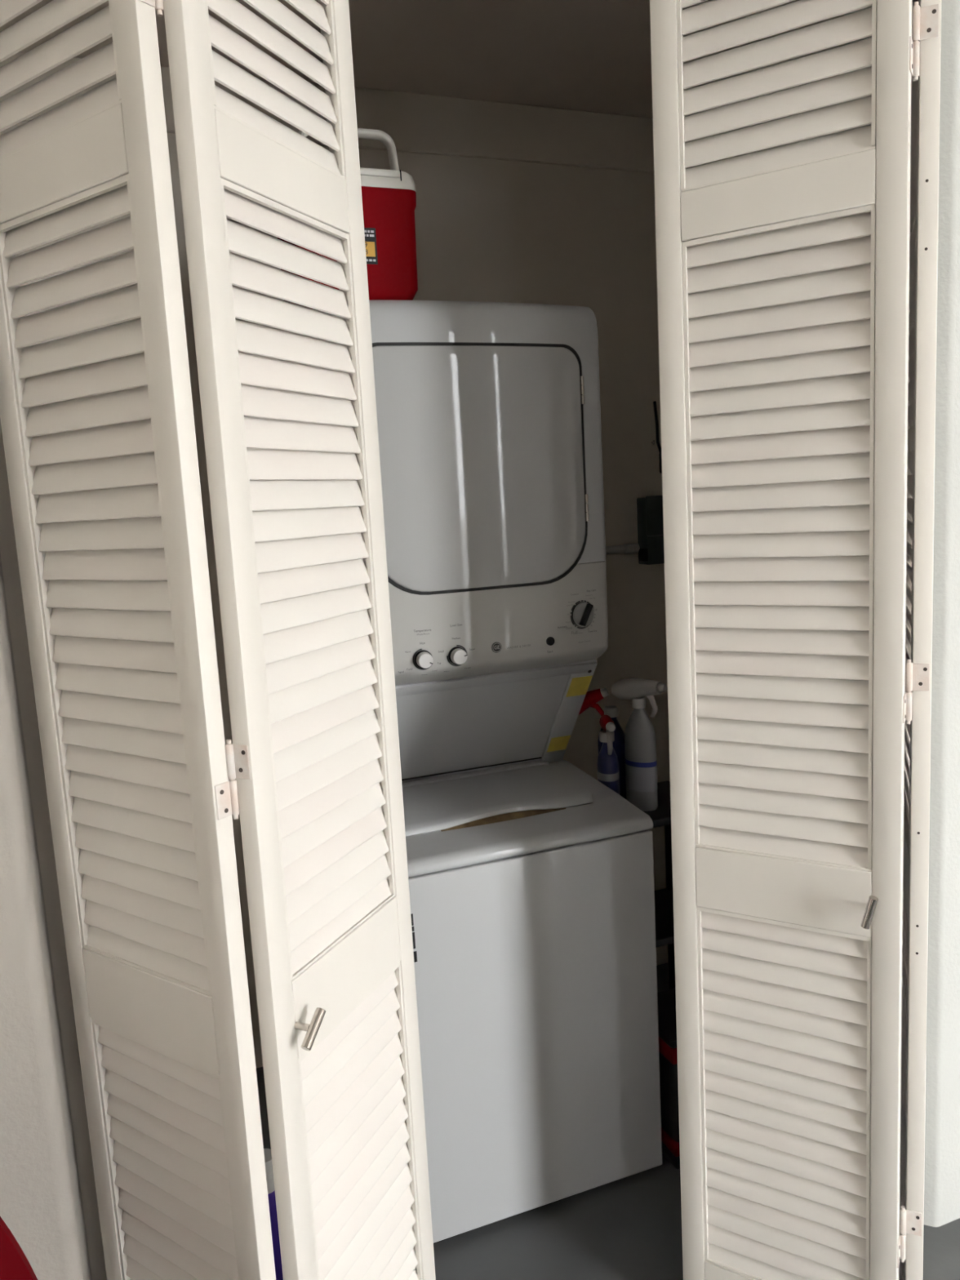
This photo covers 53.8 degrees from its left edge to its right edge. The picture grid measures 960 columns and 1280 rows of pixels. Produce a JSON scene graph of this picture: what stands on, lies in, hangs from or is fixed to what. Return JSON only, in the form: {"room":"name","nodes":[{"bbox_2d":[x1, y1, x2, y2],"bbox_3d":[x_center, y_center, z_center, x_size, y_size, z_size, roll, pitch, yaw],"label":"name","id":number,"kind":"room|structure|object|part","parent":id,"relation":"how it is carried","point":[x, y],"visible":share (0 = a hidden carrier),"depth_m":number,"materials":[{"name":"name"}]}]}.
{"room":"laundry closet","nodes":[
{"label":"laundry closet","id":0,"kind":"room"},
{"bbox_2d":[0,553,92,1279],"bbox_3d":[-2.079,-0.025,0.736,3.050,3.100,0.130,-6,9,-21],"label":"wall","id":1,"kind":"structure","parent":0,"point":[41,1201],"depth_m":1.32,"materials":[{"name":"beige paint"}]},
{"bbox_2d":[0,0,435,1279],"bbox_3d":[-0.326,0.144,1.274,0.504,2.387,0.324,-6,9,-21],"label":"door","id":2,"kind":"structure","parent":1,"relation":"in","point":[101,457],"depth_m":1.21,"materials":[{"name":"white paint"}]},
{"bbox_3d":[-0.497,-0.556,1.127,0.279,0.084,0.025,3,10,35],"label":"rail","id":3,"kind":"part","parent":2,"relation":"part of","materials":[{"name":"white paint"}]},
{"bbox_3d":[-0.440,0.495,1.279,0.279,0.118,0.025,3,10,35],"label":"rail","id":4,"kind":"part","parent":2,"relation":"part of","materials":[{"name":"white paint"}]},
{"bbox_3d":[-0.251,-0.580,1.197,0.025,0.084,0.279,1,9,24],"label":"rail","id":5,"kind":"part","parent":2,"relation":"part of","materials":[{"name":"white paint"}]},
{"bbox_3d":[-0.222,0.497,1.212,0.033,0.041,0.048,1,9,24],"label":"handle","id":6,"kind":"part","parent":2,"relation":"part of","materials":[{"name":"silver metal"}]},
{"bbox_3d":[-0.193,0.471,1.349,0.025,0.118,0.279,1,9,24],"label":"rail","id":7,"kind":"part","parent":2,"relation":"part of","materials":[{"name":"white paint"}]},
{"bbox_2d":[0,418,106,1279],"bbox_3d":[-0.914,-0.241,1.785,0.100,3.100,1.020,-6,9,-21],"label":"wall","id":8,"kind":"structure","parent":0,"point":[8,552],"depth_m":1.52,"materials":[{"name":"paint"}]},
{"bbox_2d":[0,120,670,1068],"bbox_3d":[-0.232,-0.401,2.637,2.400,3.100,0.100,-6,9,-21],"label":"wall","id":9,"kind":"structure","parent":0,"point":[487,230],"depth_m":2.71,"materials":[{"name":"paint"}]},
{"bbox_2d":[0,51,733,172],"bbox_3d":[-0.171,-1.356,2.482,2.000,0.145,0.012,-6,9,-21],"label":"trim","id":10,"kind":"structure","parent":9,"relation":"attached to","point":[420,123],"depth_m":2.55,"materials":[{"name":"paint"}]},
{"bbox_2d":[605,542,639,555],"bbox_3d":[0.241,-0.252,2.769,0.502,0.031,0.031,-6,9,-21],"label":"pipe","id":11,"kind":"object","parent":9,"relation":"attached to","point":[626,548],"visible":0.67,"depth_m":2.83,"materials":[{"name":"grey paint"}]},
{"bbox_2d":[636,495,664,564],"bbox_3d":[0.595,-0.339,2.873,0.253,0.204,0.072,-6,9,-21],"label":"utility box","id":12,"kind":"object","parent":9,"relation":"attached to","point":[649,508],"visible":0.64,"depth_m":2.82,"materials":[{"name":"black plastic"}]},
{"bbox_2d":[651,400,662,473],"bbox_3d":[0.544,-0.579,2.837,0.063,0.272,0.038,-3,8,-1],"label":"hanging cable","id":13,"kind":"object","parent":9,"relation":"hanging from","point":[655,402],"visible":0.45,"depth_m":2.83,"materials":[{"name":"black plastic"}]},
{"bbox_3d":[0.548,-0.580,2.843,0.045,0.272,0.020,-5,8,-11],"label":"cord","id":14,"kind":"part","parent":13,"relation":"part of","materials":[{"name":"black plastic"}]},
{"bbox_2d":[0,0,844,118],"bbox_3d":[-0.108,-1.448,2.005,2.400,0.165,1.120,-6,9,-21],"label":"ceiling","id":15,"kind":"structure","parent":0,"point":[588,55],"depth_m":2.25,"materials":[{"name":"paint"}]},
{"bbox_2d":[256,962,959,1279],"bbox_3d":[1.389,1.417,0.717,9.200,0.120,5.500,-6,9,-21],"label":"floor","id":16,"kind":"structure","parent":0,"point":[628,1228],"depth_m":1.95,"materials":[{"name":"grey paint"}]},
{"bbox_2d":[0,1216,37,1279],"bbox_3d":[-0.640,0.991,0.845,0.519,0.911,0.515,-6,9,-21],"label":"chair","id":17,"kind":"object","parent":16,"relation":"on","point":[14,1264],"visible":1,"depth_m":1.05,"materials":[{"name":"red plastic"}]},
{"bbox_2d":[263,1148,283,1279],"bbox_3d":[-0.420,1.149,1.880,0.120,0.272,0.072,-6,9,-21],"label":"detergent bottle","id":18,"kind":"object","parent":16,"relation":"on","point":[268,1157],"visible":0.14,"depth_m":1.85,"materials":[{"name":"blue plastic"}]},
{"bbox_2d":[290,299,662,1243],"bbox_3d":[-0.048,0.242,2.230,0.599,1.925,0.733,-6,9,-21],"label":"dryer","id":19,"kind":"object","parent":16,"relation":"on","point":[531,878],"visible":0.85,"depth_m":1.97,"materials":[{"name":"white metal"}]},
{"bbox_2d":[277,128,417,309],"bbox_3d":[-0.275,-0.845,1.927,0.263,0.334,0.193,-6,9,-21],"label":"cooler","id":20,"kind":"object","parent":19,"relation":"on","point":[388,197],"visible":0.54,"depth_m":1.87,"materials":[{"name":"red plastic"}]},
{"bbox_3d":[-0.262,-0.957,1.860,0.215,0.095,0.025,-6,9,-21],"label":"handle","id":21,"kind":"part","parent":20,"relation":"part of","materials":[{"name":"white plastic"}]},
{"bbox_3d":[-0.279,-0.909,1.918,0.263,0.036,0.191,-6,9,-21],"label":"lid","id":22,"kind":"part","parent":20,"relation":"part of","materials":[{"name":"white plastic"}]},
{"bbox_3d":[-0.115,0.040,1.931,0.038,0.038,0.009,-6,9,-16],"label":"knob","id":23,"kind":"part","parent":19,"relation":"part of","materials":[{"name":"white plastic"}]},
{"bbox_3d":[-0.046,0.033,1.953,0.038,0.038,0.009,-6,9,-21],"label":"knob","id":24,"kind":"part","parent":19,"relation":"part of","materials":[{"name":"white plastic"}]},
{"bbox_3d":[0.001,-0.350,1.930,0.477,0.483,0.018,-6,9,-21],"label":"dryer door","id":25,"kind":"part","parent":19,"relation":"part of","materials":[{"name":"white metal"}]},
{"bbox_3d":[-0.088,0.217,2.327,0.587,0.350,0.519,-6,9,-21],"label":"sloped panel","id":26,"kind":"part","parent":19,"relation":"part of","materials":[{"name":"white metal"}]},
{"bbox_3d":[-0.004,0.357,2.143,0.469,0.027,0.263,-6,9,-21],"label":"lid","id":27,"kind":"part","parent":19,"relation":"part of","materials":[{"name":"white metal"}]},
{"bbox_3d":[-0.088,-0.063,2.249,0.597,0.226,0.600,-6,9,-21],"label":"control panel","id":28,"kind":"part","parent":19,"relation":"part of","materials":[{"name":"grey plastic"}]},
{"bbox_3d":[0.112,0.826,1.977,0.597,0.786,0.011,-6,9,-21],"label":"panel","id":29,"kind":"part","parent":19,"relation":"part of","materials":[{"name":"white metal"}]},
{"bbox_2d":[642,780,675,989],"bbox_3d":[0.436,0.780,2.460,0.310,0.743,0.260,-6,9,-21],"label":"stand","id":30,"kind":"object","parent":16,"relation":"on","point":[661,815],"visible":0.16,"depth_m":2.48,"materials":[{"name":"black plastic"}]},
{"bbox_2d":[578,688,626,799],"bbox_3d":[0.286,0.268,2.426,0.175,0.295,0.052,-2,8,9],"label":"spray bottle","id":31,"kind":"object","parent":30,"relation":"on","point":[592,697],"visible":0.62,"depth_m":2.40,"materials":[{"name":"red plastic"}]},
{"bbox_2d":[596,715,619,794],"bbox_3d":[0.311,0.309,2.275,0.053,0.254,0.113,-3,8,-1],"label":"spray bottle","id":32,"kind":"object","parent":30,"relation":"on","point":[607,764],"visible":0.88,"depth_m":2.26,"materials":[{"name":"blue plastic"}]},
{"bbox_2d":[611,677,666,811],"bbox_3d":[0.399,0.257,2.347,0.154,0.328,0.061,5,12,45],"label":"spray bottle","id":33,"kind":"object","parent":30,"relation":"on","point":[640,740],"visible":0.98,"depth_m":2.33,"materials":[{"name":"grey plastic"}]},
{"bbox_3d":[0.529,0.761,2.623,0.020,0.725,0.020,-6,9,-21],"label":"post","id":34,"kind":"part","parent":30,"relation":"part of","materials":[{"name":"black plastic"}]},
{"bbox_2d":[657,987,679,1168],"bbox_3d":[0.516,1.020,2.246,0.260,0.322,0.198,-6,9,-21],"label":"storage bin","id":35,"kind":"object","parent":16,"relation":"on","point":[666,999],"visible":0.2,"depth_m":2.15,"materials":[{"name":"black plastic"}]},
{"bbox_3d":[0.508,0.872,2.225,0.260,0.022,0.198,-6,9,-21],"label":"lid","id":36,"kind":"part","parent":35,"relation":"part of","materials":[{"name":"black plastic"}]},
{"bbox_2d":[733,73,844,156],"bbox_3d":[1.041,-0.454,2.522,0.100,3.100,1.020,-6,9,-21],"label":"wall","id":37,"kind":"structure","parent":0,"point":[842,73],"depth_m":2.58,"materials":[{"name":"paint"}]},
{"bbox_2d":[923,0,959,1226],"bbox_3d":[2.927,-0.568,2.595,4.614,3.100,0.182,-6,9,-21],"label":"wall","id":38,"kind":"structure","parent":0,"point":[942,1111],"depth_m":1.79,"materials":[{"name":"paint"}]},
{"bbox_2d":[649,0,941,1279],"bbox_3d":[0.601,0.054,1.540,0.513,2.387,0.304,-6,9,-21],"label":"door","id":39,"kind":"structure","parent":38,"relation":"in","point":[797,282],"depth_m":1.46,"materials":[{"name":"white paint"}]},
{"bbox_3d":[0.534,1.184,1.655,0.279,0.129,0.025,2,10,31],"label":"rail","id":40,"kind":"part","parent":39,"relation":"part of","materials":[{"name":"white paint"}]},
{"bbox_3d":[0.434,-0.645,1.390,0.279,0.084,0.025,2,10,31],"label":"rail","id":41,"kind":"part","parent":39,"relation":"part of","materials":[{"name":"white paint"}]},
{"bbox_3d":[0.491,0.406,1.543,0.279,0.118,0.025,2,10,31],"label":"rail","id":42,"kind":"part","parent":39,"relation":"part of","materials":[{"name":"white paint"}]},
{"bbox_3d":[0.597,0.412,1.444,0.025,0.052,0.033,2,10,31],"label":"handle","id":43,"kind":"part","parent":39,"relation":"part of","materials":[{"name":"silver metal"}]},
{"bbox_3d":[0.783,1.159,1.737,0.025,0.129,0.279,0,9,21],"label":"rail","id":44,"kind":"part","parent":39,"relation":"part of","materials":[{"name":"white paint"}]},
{"bbox_3d":[0.741,0.380,1.624,0.025,0.118,0.279,0,9,21],"label":"rail","id":45,"kind":"part","parent":39,"relation":"part of","materials":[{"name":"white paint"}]},
{"bbox_3d":[0.683,-0.671,1.472,0.025,0.084,0.279,0,9,21],"label":"rail","id":46,"kind":"part","parent":39,"relation":"part of","materials":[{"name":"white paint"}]},
{"bbox_2d":[844,5,871,130],"bbox_3d":[0.775,-0.003,1.843,0.036,2.430,0.148,-6,9,-21],"label":"trim","id":47,"kind":"structure","parent":38,"relation":"attached to","point":[858,40],"depth_m":1.72,"materials":[{"name":"paint"}]}
]}

